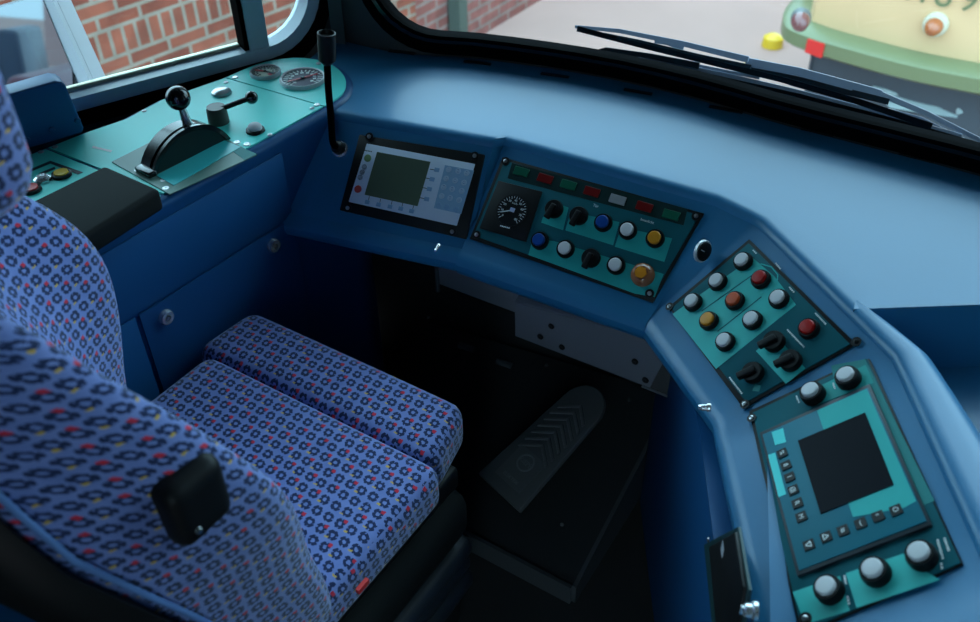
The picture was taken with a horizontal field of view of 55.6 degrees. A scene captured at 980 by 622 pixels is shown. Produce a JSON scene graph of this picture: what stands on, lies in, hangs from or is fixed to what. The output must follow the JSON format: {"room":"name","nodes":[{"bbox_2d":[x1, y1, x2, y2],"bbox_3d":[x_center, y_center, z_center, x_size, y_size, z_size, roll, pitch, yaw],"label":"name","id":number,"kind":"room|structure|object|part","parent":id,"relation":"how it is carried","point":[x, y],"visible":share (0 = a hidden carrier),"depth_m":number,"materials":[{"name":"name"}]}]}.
{"room":"tram driver's cab","nodes":[
{"label":"tram driver's cab","id":0,"kind":"room"},
{"bbox_2d":[29,17,330,154],"bbox_3d":[-0.797,-0.567,1.540,1.128,2.100,0.045,-24,45,-26],"label":"wall","id":1,"kind":"structure","parent":0,"point":[90,127],"depth_m":1.74,"materials":[{"name":"grey"}]},
{"bbox_2d":[0,0,104,85],"bbox_3d":[-0.809,-0.610,1.736,0.557,0.670,0.219,-14,41,-16],"label":"window","id":2,"kind":"structure","parent":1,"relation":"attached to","point":[38,37],"depth_m":1.76,"materials":[{"name":"clear glass"}]},
{"bbox_2d":[66,0,328,125],"bbox_3d":[-0.758,-0.731,1.433,1.020,0.952,0.068,-24,45,-26],"label":"window","id":3,"kind":"structure","parent":1,"relation":"in","point":[96,100],"depth_m":1.80,"materials":[{"name":"clear glass"}]},
{"bbox_3d":[-0.470,-0.862,1.580,0.040,0.882,0.035,-24,45,-26],"label":"post","id":4,"kind":"part","parent":3,"relation":"part of","materials":[{"name":"grey metal"}]},
{"bbox_2d":[372,253,641,384],"bbox_3d":[0.026,-0.085,2.027,0.785,0.720,0.020,18,43,21],"label":"wall","id":5,"kind":"structure","parent":0,"point":[406,294],"depth_m":2.17,"materials":[{"name":"black metal"}]},
{"bbox_2d":[383,352,653,621],"bbox_3d":[-0.282,0.799,1.553,2.950,0.040,2.350,22,44,25],"label":"floor","id":6,"kind":"structure","parent":0,"point":[618,590],"depth_m":1.82,"materials":[{"name":"grey"}]},
{"bbox_2d":[0,59,384,621],"bbox_3d":[-0.803,0.186,1.650,0.417,0.796,1.526,24,46,27],"label":"base cabinet","id":7,"kind":"object","parent":6,"relation":"on","point":[218,253],"visible":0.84,"depth_m":1.62,"materials":[{"name":"blue metal"}]},
{"bbox_2d":[6,73,82,147],"bbox_3d":[-0.781,-0.331,1.563,0.159,0.102,0.049,-24,45,-26],"label":"housing","id":8,"kind":"object","parent":7,"relation":"on","point":[44,108],"visible":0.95,"depth_m":1.56,"materials":[{"name":"blue plastic"}]},
{"bbox_3d":[-0.742,0.362,1.470,0.004,0.511,0.592,24,46,27],"label":"panel","id":9,"kind":"part","parent":7,"relation":"part of","materials":[{"name":"blue paint"}]},
{"bbox_2d":[25,149,160,200],"bbox_3d":[-0.956,0.000,1.243,0.374,0.012,0.976,24,46,27],"label":"switch plate","id":10,"kind":"object","parent":7,"relation":"on","point":[51,171],"visible":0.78,"depth_m":1.51,"materials":[{"name":"teal metal"}]},
{"bbox_2d":[33,173,51,184],"bbox_3d":[-0.721,-0.214,1.498,0.028,0.008,0.028,22,44,25],"label":"switch","id":11,"kind":"object","parent":10,"relation":"attached to","point":[38,178],"depth_m":1.49,"materials":[{"name":"silver metal"}]},
{"bbox_2d":[36,167,161,250],"bbox_3d":[-0.623,-0.125,1.362,0.154,0.038,0.260,22,44,25],"label":"pad","id":12,"kind":"object","parent":10,"relation":"on","point":[104,204],"visible":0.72,"depth_m":1.38,"materials":[{"name":"black leather"}]},
{"bbox_2d":[48,78,322,194],"bbox_3d":[-0.527,-0.329,1.632,0.302,0.018,0.360,22,44,25],"label":"plate","id":13,"kind":"object","parent":7,"relation":"on","point":[273,112],"visible":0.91,"depth_m":1.65,"materials":[{"name":"teal metal"}]},
{"bbox_2d":[112,85,256,194],"bbox_3d":[-0.506,-0.299,1.514,0.190,0.121,0.191,22,44,25],"label":"controller","id":14,"kind":"object","parent":13,"relation":"on","point":[187,151],"visible":1,"depth_m":1.52,"materials":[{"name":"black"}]},
{"bbox_3d":[-0.505,-0.345,1.505,0.039,0.040,0.039,22,44,25],"label":"ball knob","id":15,"kind":"part","parent":14,"relation":"part of","materials":[{"name":"black plastic"}]},
{"bbox_3d":[-0.515,-0.257,1.552,0.184,0.002,0.171,29,48,31],"label":"mounting plate","id":16,"kind":"part","parent":14,"relation":"part of","materials":[{"name":"teal metal"}]},
{"bbox_3d":[-0.501,-0.319,1.532,0.020,0.076,0.026,22,44,25],"label":"lever rod","id":17,"kind":"part","parent":14,"relation":"part of","materials":[{"name":"silver metal"}]},
{"bbox_2d":[206,91,257,126],"bbox_3d":[-0.451,-0.356,1.628,0.094,0.056,0.037,0,39,1],"label":"switch","id":18,"kind":"object","parent":13,"relation":"on","point":[217,114],"visible":1,"depth_m":1.62,"materials":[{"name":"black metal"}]},
{"bbox_2d":[206,102,229,126],"bbox_3d":[-0.480,-0.346,1.637,0.037,0.030,0.037,22,44,25],"label":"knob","id":19,"kind":"object","parent":18,"relation":"attached to","point":[217,114],"depth_m":1.63,"materials":[{"name":"black metal"}]},
{"bbox_3d":[-0.448,-0.362,1.626,0.068,0.031,0.009,-2,39,-2],"label":"handle","id":20,"kind":"part","parent":18,"relation":"part of","materials":[{"name":"black plastic"}]},
{"bbox_3d":[-0.415,-0.372,1.620,0.023,0.023,0.022,22,44,25],"label":"ball knob","id":21,"kind":"part","parent":18,"relation":"part of","materials":[{"name":"black plastic"}]},
{"bbox_3d":[-0.671,0.044,1.341,0.004,0.130,1.044,24,46,27],"label":"panel","id":22,"kind":"part","parent":7,"relation":"part of","materials":[{"name":"blue paint"}]},
{"bbox_3d":[-0.462,0.115,1.766,0.004,0.511,0.344,24,46,27],"label":"flap door","id":23,"kind":"part","parent":7,"relation":"part of","materials":[{"name":"blue paint"}]},
{"bbox_2d":[226,58,345,106],"bbox_3d":[-0.365,-0.451,1.783,0.240,0.010,0.156,22,44,25],"label":"plate","id":24,"kind":"object","parent":7,"relation":"on","point":[298,78],"visible":0.97,"depth_m":1.77,"materials":[{"name":"teal metal"}]},
{"bbox_2d":[0,72,472,621],"bbox_3d":[-0.399,0.179,1.248,0.566,1.302,0.752,22,44,25],"label":"seat","id":25,"kind":"object","parent":6,"relation":"on","point":[287,476],"visible":1,"depth_m":1.07,"materials":[{"name":"fabric"}]},
{"bbox_3d":[-0.475,0.159,1.067,0.528,0.688,0.344,31,49,33],"label":"backrest","id":26,"kind":"part","parent":25,"relation":"part of","materials":[{"name":"fabric"}]},
{"bbox_2d":[151,360,438,621],"bbox_3d":[-0.355,0.260,1.413,0.490,0.089,0.300,22,44,25],"label":"seat cushion","id":27,"kind":"object","parent":25,"relation":"on","point":[357,489],"depth_m":1.39,"materials":[{"name":"fabric"}]},
{"bbox_2d":[202,315,462,484],"bbox_3d":[-0.264,0.141,1.563,0.499,0.096,0.138,22,44,25],"label":"cushion","id":28,"kind":"object","parent":25,"relation":"on","point":[415,425],"depth_m":1.50,"materials":[{"name":"fabric"}]},
{"bbox_3d":[-0.342,0.350,1.500,0.500,0.100,0.400,22,44,25],"label":"seat","id":29,"kind":"part","parent":25,"relation":"part of","materials":[{"name":"blue fabric"}]},
{"bbox_2d":[387,316,654,603],"bbox_3d":[0.018,0.268,2.006,0.620,0.196,0.448,22,44,25],"label":"platform","id":30,"kind":"object","parent":6,"relation":"on","point":[556,544],"visible":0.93,"depth_m":1.94,"materials":[{"name":"black metal"}]},
{"bbox_2d":[479,386,605,512],"bbox_3d":[0.120,0.264,1.869,0.270,0.132,0.125,-28,47,-29],"label":"accelerator pedal","id":31,"kind":"object","parent":30,"relation":"attached to","point":[522,469],"visible":1,"depth_m":1.86,"materials":[{"name":"grey rubber"}]},
{"bbox_3d":[0.060,0.312,1.845,0.078,0.001,0.072,-44,52,-12],"label":"badge plate","id":32,"kind":"part","parent":31,"relation":"part of","materials":[{"name":"black metal"}]},
{"bbox_2d":[282,42,979,621],"bbox_3d":[0.218,0.383,1.387,2.000,0.799,1.420,22,44,25],"label":"dashboard","id":33,"kind":"object","parent":6,"relation":"on","point":[886,245],"depth_m":1.48,"materials":[{"name":"blue paint"}]},
{"bbox_2d":[317,29,347,157],"bbox_3d":[-0.270,-0.369,1.606,0.035,0.243,0.051,-4,39,-3],"label":"gooseneck microphone","id":34,"kind":"object","parent":33,"relation":"on","point":[326,38],"visible":1,"depth_m":1.57,"materials":[{"name":"black metal"}]},
{"bbox_2d":[340,132,484,238],"bbox_3d":[-0.139,-0.223,1.638,0.245,0.116,0.110,12,41,15],"label":"terminal","id":35,"kind":"object","parent":33,"relation":"attached to","point":[429,188],"visible":1,"depth_m":1.63,"materials":[{"name":"black plastic"}]},
{"bbox_2d":[344,204,351,211],"bbox_3d":[-0.254,-0.184,1.663,0.015,0.015,0.001,13,-3,16],"label":"screw","id":36,"kind":"object","parent":35,"relation":"on","point":[350,207],"depth_m":1.66,"materials":[{"name":"silver metal"}]},
{"bbox_2d":[365,132,372,140],"bbox_3d":[-0.216,-0.312,1.667,0.015,0.015,0.001,13,-3,16],"label":"screw","id":37,"kind":"object","parent":35,"relation":"on","point":[369,139],"depth_m":1.67,"materials":[{"name":"silver metal"}]},
{"bbox_2d":[448,227,455,235],"bbox_3d":[-0.065,-0.137,1.607,0.015,0.015,0.001,13,-3,16],"label":"screw","id":38,"kind":"object","parent":35,"relation":"on","point":[451,230],"depth_m":1.61,"materials":[{"name":"silver metal"}]},
{"bbox_2d":[470,152,478,159],"bbox_3d":[-0.027,-0.269,1.611,0.015,0.015,0.001,13,-3,16],"label":"screw","id":39,"kind":"object","parent":35,"relation":"on","point":[472,153],"depth_m":1.61,"materials":[{"name":"silver metal"}]},
{"bbox_2d":[434,266,518,311],"bbox_3d":[0.024,-0.049,1.853,0.291,0.108,0.058,22,44,25],"label":"steel beam","id":40,"kind":"structure","parent":33,"relation":"attached to","point":[497,296],"depth_m":1.87,"materials":[{"name":"grey metal"}]},
{"bbox_2d":[470,157,703,302],"bbox_3d":[0.150,-0.137,1.532,0.365,0.112,0.122,20,44,23],"label":"control panel","id":41,"kind":"object","parent":33,"relation":"attached to","point":[619,240],"visible":1,"depth_m":1.52,"materials":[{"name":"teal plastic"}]},
{"bbox_2d":[473,231,480,238],"bbox_3d":[-0.023,-0.131,1.593,0.015,0.001,0.015,20,86,24],"label":"screw","id":42,"kind":"object","parent":41,"relation":"on","point":[474,232],"depth_m":1.59,"materials":[{"name":"silver metal"}]},
{"bbox_2d":[501,157,509,164],"bbox_3d":[0.027,-0.258,1.603,0.015,0.001,0.015,20,86,24],"label":"screw","id":43,"kind":"object","parent":41,"relation":"on","point":[507,158],"depth_m":1.60,"materials":[{"name":"silver metal"}]},
{"bbox_3d":[0.100,-0.166,1.542,0.014,0.009,0.028,20,86,24],"label":"knob handle","id":44,"kind":"part","parent":41,"relation":"part of","materials":[{"name":"black plastic"}]},
{"bbox_3d":[0.106,-0.170,1.547,0.031,0.010,0.031,20,86,24],"label":"selector knob","id":45,"kind":"part","parent":41,"relation":"part of","materials":[{"name":"black plastic"}]},
{"bbox_3d":[0.140,-0.152,1.523,0.013,0.009,0.028,20,86,24],"label":"knob handle","id":46,"kind":"part","parent":41,"relation":"part of","materials":[{"name":"black plastic"}]},
{"bbox_3d":[0.145,-0.157,1.529,0.031,0.010,0.031,20,86,24],"label":"selector knob","id":47,"kind":"part","parent":41,"relation":"part of","materials":[{"name":"black plastic"}]},
{"bbox_3d":[0.158,-0.081,1.500,0.012,0.009,0.028,20,86,24],"label":"knob handle","id":48,"kind":"part","parent":41,"relation":"part of","materials":[{"name":"black plastic"}]},
{"bbox_3d":[0.163,-0.086,1.506,0.031,0.010,0.031,20,86,24],"label":"selector knob","id":49,"kind":"part","parent":41,"relation":"part of","materials":[{"name":"black plastic"}]},
{"bbox_2d":[630,263,654,286],"bbox_3d":[0.241,-0.058,1.471,0.039,0.033,0.034,22,44,25],"label":"light","id":50,"kind":"object","parent":41,"relation":"on","point":[641,274],"depth_m":1.46,"materials":[{"name":"orange plastic"}]},
{"bbox_2d":[645,289,653,297],"bbox_3d":[0.251,-0.028,1.464,0.015,0.001,0.015,20,86,24],"label":"screw","id":51,"kind":"object","parent":41,"relation":"on","point":[651,290],"depth_m":1.46,"materials":[{"name":"silver metal"}]},
{"bbox_2d":[691,212,700,220],"bbox_3d":[0.325,-0.149,1.464,0.015,0.001,0.015,20,86,24],"label":"screw","id":52,"kind":"object","parent":41,"relation":"on","point":[699,215],"depth_m":1.46,"materials":[{"name":"silver metal"}]},
{"bbox_3d":[0.225,0.025,1.674,0.370,0.161,0.093,22,44,25],"label":"steel bracket","id":53,"kind":"part","parent":33,"relation":"part of","materials":[{"name":"grey metal"}]},
{"bbox_2d":[704,527,751,621],"bbox_3d":[0.279,0.314,1.113,0.008,0.212,0.225,2,39,4],"label":"handset recess","id":54,"kind":"object","parent":33,"relation":"attached to","point":[728,578],"visible":0.99,"depth_m":1.07,"materials":[{"name":"black plastic"}]},
{"bbox_3d":[0.277,0.284,1.106,0.001,0.016,0.013,2,39,4],"label":"label plate","id":55,"kind":"part","parent":54,"relation":"part of","materials":[{"name":"grey metal"}]},
{"bbox_2d":[665,240,861,408],"bbox_3d":[0.380,0.018,1.333,0.138,0.117,0.270,-12,41,-14],"label":"control panel","id":56,"kind":"object","parent":33,"relation":"attached to","point":[760,333],"visible":1,"depth_m":1.32,"materials":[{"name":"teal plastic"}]},
{"bbox_2d":[665,303,673,309],"bbox_3d":[0.279,-0.007,1.444,0.013,0.001,0.013,-43,41,13],"label":"screw","id":57,"kind":"object","parent":56,"relation":"on","point":[671,304],"depth_m":1.44,"materials":[{"name":"silver metal"}]},
{"bbox_2d":[740,400,748,408],"bbox_3d":[0.350,0.128,1.279,0.013,0.001,0.013,-43,41,13],"label":"screw","id":58,"kind":"object","parent":56,"relation":"on","point":[742,401],"depth_m":1.28,"materials":[{"name":"silver metal"}]},
{"bbox_3d":[0.355,0.086,1.288,0.028,0.009,0.017,-43,41,13],"label":"knob handle","id":59,"kind":"part","parent":56,"relation":"part of","materials":[{"name":"black plastic"}]},
{"bbox_3d":[0.364,0.085,1.290,0.031,0.010,0.031,-42,41,13],"label":"selector knob","id":60,"kind":"part","parent":56,"relation":"part of","materials":[{"name":"black plastic"}]},
{"bbox_3d":[0.385,0.042,1.290,0.028,0.009,0.016,-42,41,13],"label":"knob handle","id":61,"kind":"part","parent":56,"relation":"part of","materials":[{"name":"black plastic"}]},
{"bbox_3d":[0.394,0.042,1.292,0.031,0.010,0.031,-42,41,13],"label":"selector knob","id":62,"kind":"part","parent":56,"relation":"part of","materials":[{"name":"black plastic"}]},
{"bbox_3d":[0.398,0.067,1.260,0.028,0.009,0.016,-42,41,13],"label":"knob handle","id":63,"kind":"part","parent":56,"relation":"part of","materials":[{"name":"black plastic"}]},
{"bbox_3d":[0.407,0.067,1.262,0.031,0.010,0.031,-43,41,13],"label":"selector knob","id":64,"kind":"part","parent":56,"relation":"part of","materials":[{"name":"black plastic"}]},
{"bbox_2d":[851,337,861,345],"bbox_3d":[0.480,0.040,1.220,0.013,0.001,0.013,-43,41,13],"label":"screw","id":65,"kind":"object","parent":56,"relation":"on","point":[859,340],"depth_m":1.22,"materials":[{"name":"metal"}]},
{"bbox_2d":[741,358,963,621],"bbox_3d":[0.416,0.200,1.115,0.151,0.113,0.356,0,39,1],"label":"control panel","id":66,"kind":"object","parent":33,"relation":"attached to","point":[861,525],"visible":1,"depth_m":1.08,"materials":[{"name":"teal metal"},{"name":"black plastic"},{"name":"white plastic"}]},
{"bbox_2d":[747,414,755,421],"bbox_3d":[0.353,0.144,1.256,0.013,0.001,0.013,-29,33,24],"label":"screw","id":67,"kind":"object","parent":66,"relation":"on","point":[754,415],"depth_m":1.25,"materials":[{"name":"silver metal"}]},
{"bbox_2d":[799,612,811,621],"bbox_3d":[0.346,0.337,1.020,0.015,0.001,0.015,-29,33,24],"label":"screw","id":68,"kind":"object","parent":66,"relation":"on","point":[809,615],"depth_m":1.02,"materials":[{"name":"silver metal"}]},
{"bbox_3d":[0.423,0.181,1.114,0.089,0.001,0.115,-29,33,24],"label":"display glass","id":69,"kind":"part","parent":66,"relation":"part of","materials":[{"name":"black glass"}]},
{"bbox_2d":[341,0,979,175],"bbox_3d":[0.456,-0.642,1.218,1.866,1.600,0.398,22,44,25],"label":"wall","id":70,"kind":"structure","parent":0,"point":[360,28],"depth_m":1.86,"materials":[{"name":"grey"}]},
{"bbox_2d":[328,0,345,43],"bbox_3d":[-0.320,-1.034,1.534,0.025,1.300,0.055,-9,40,-10],"label":"trim","id":71,"kind":"structure","parent":70,"relation":"attached to","point":[334,6],"depth_m":1.88,"materials":[{"name":"grey"}]},
{"bbox_2d":[362,0,979,173],"bbox_3d":[0.491,-0.647,1.189,1.764,1.037,0.312,22,44,25],"label":"windshield frame","id":72,"kind":"structure","parent":70,"relation":"in","point":[926,144],"depth_m":1.68,"materials":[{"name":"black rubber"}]},
{"bbox_3d":[0.621,-0.235,1.744,1.791,0.298,0.356,22,44,25],"label":"cowl","id":73,"kind":"object","parent":70,"relation":"attached to","visible":0},
{"bbox_2d":[575,25,979,141],"bbox_3d":[0.493,-0.422,1.677,0.757,0.060,0.055,22,44,25],"label":"windscreen wiper","id":74,"kind":"object","parent":73,"relation":"attached to","point":[831,86],"visible":1,"depth_m":1.65,"materials":[{"name":"black"}]},
{"bbox_3d":[0.566,-0.413,1.637,0.246,0.024,0.015,24,45,27],"label":"wiper arm","id":75,"kind":"part","parent":74,"relation":"part of","materials":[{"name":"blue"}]},
{"bbox_3d":[0.739,-0.328,1.564,0.184,0.052,0.006,20,44,24],"label":"arm rod","id":76,"kind":"part","parent":74,"relation":"part of","materials":[{"name":"blue"}]},
{"bbox_2d":[599,47,972,140],"bbox_3d":[0.506,-0.397,1.687,0.742,0.042,0.039,22,44,25],"label":"windscreen wiper","id":77,"kind":"object","parent":73,"relation":"on","point":[729,74],"visible":0.52,"depth_m":1.67,"materials":[{"name":"black"}]},
{"bbox_3d":[0.496,-0.396,1.686,0.723,0.031,0.026,22,44,25],"label":"wiper blade","id":78,"kind":"part","parent":77,"relation":"part of","materials":[{"name":"black rubber"}]},
{"bbox_3d":[0.683,-0.338,1.614,0.342,0.040,0.006,22,44,25],"label":"arm rod","id":79,"kind":"part","parent":77,"relation":"part of","materials":[{"name":"black metal"}]},
{"label":"outside","id":80,"kind":"structure","parent":0,"visible":0},
{"bbox_2d":[486,0,810,90],"bbox_3d":[8.090,-6.090,11.363,120.000,0.001,150.000,22,44,25],"label":"ground","id":81,"kind":"structure","parent":80,"point":[735,26],"depth_m":6.50,"materials":[{"name":"concrete"}]},
{"bbox_2d":[0,0,539,75],"bbox_3d":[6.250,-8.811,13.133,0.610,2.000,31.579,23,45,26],"label":"brick building","id":82,"kind":"structure","parent":81,"relation":"on","point":[123,35],"depth_m":4.48,"materials":[{"name":"red brick"}]},
{"bbox_2d":[448,0,467,31],"bbox_3d":[-0.212,-2.492,5.454,0.085,2.100,0.090,22,44,25],"label":"wall post","id":83,"kind":"object","parent":81,"relation":"on","point":[458,13],"visible":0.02,"depth_m":5.92,"materials":[{"name":"grey"}]},
{"bbox_2d":[761,32,783,49],"bbox_3d":[1.876,-1.796,6.161,0.140,0.085,0.140,22,44,25],"label":"marker","id":84,"kind":"object","parent":81,"relation":"on","point":[771,41],"visible":0.98,"depth_m":6.12,"materials":[{"name":"yellow plastic"}]},
{"bbox_2d":[781,0,979,141],"bbox_3d":[3.427,-2.981,5.519,1.672,2.400,5.745,22,44,25],"label":"tram","id":85,"kind":"object","parent":81,"relation":"on","point":[924,54],"visible":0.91,"depth_m":4.37,"materials":[{"name":"green paint"}]},
{"bbox_2d":[791,12,809,31],"bbox_3d":[1.406,-1.304,4.218,0.084,0.084,0.078,11,41,14],"label":"marker lamp","id":86,"kind":"object","parent":85,"relation":"attached to","point":[800,21],"depth_m":4.20,"materials":[{"name":"red glass"}]},
{"bbox_2d":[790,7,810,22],"bbox_3d":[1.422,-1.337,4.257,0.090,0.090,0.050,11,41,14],"label":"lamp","id":87,"kind":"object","parent":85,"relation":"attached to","point":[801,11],"depth_m":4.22,"materials":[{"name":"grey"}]},
{"bbox_2d":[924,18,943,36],"bbox_3d":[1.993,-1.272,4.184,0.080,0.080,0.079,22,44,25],"label":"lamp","id":88,"kind":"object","parent":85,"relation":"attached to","point":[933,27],"depth_m":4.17,"materials":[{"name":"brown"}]},
{"bbox_2d":[922,12,948,36],"bbox_3d":[2.015,-1.294,4.211,0.112,0.112,0.037,22,44,25],"label":"lamp","id":89,"kind":"object","parent":85,"relation":"attached to","point":[942,17],"depth_m":4.19,"materials":[{"name":"white plastic"}]}
]}

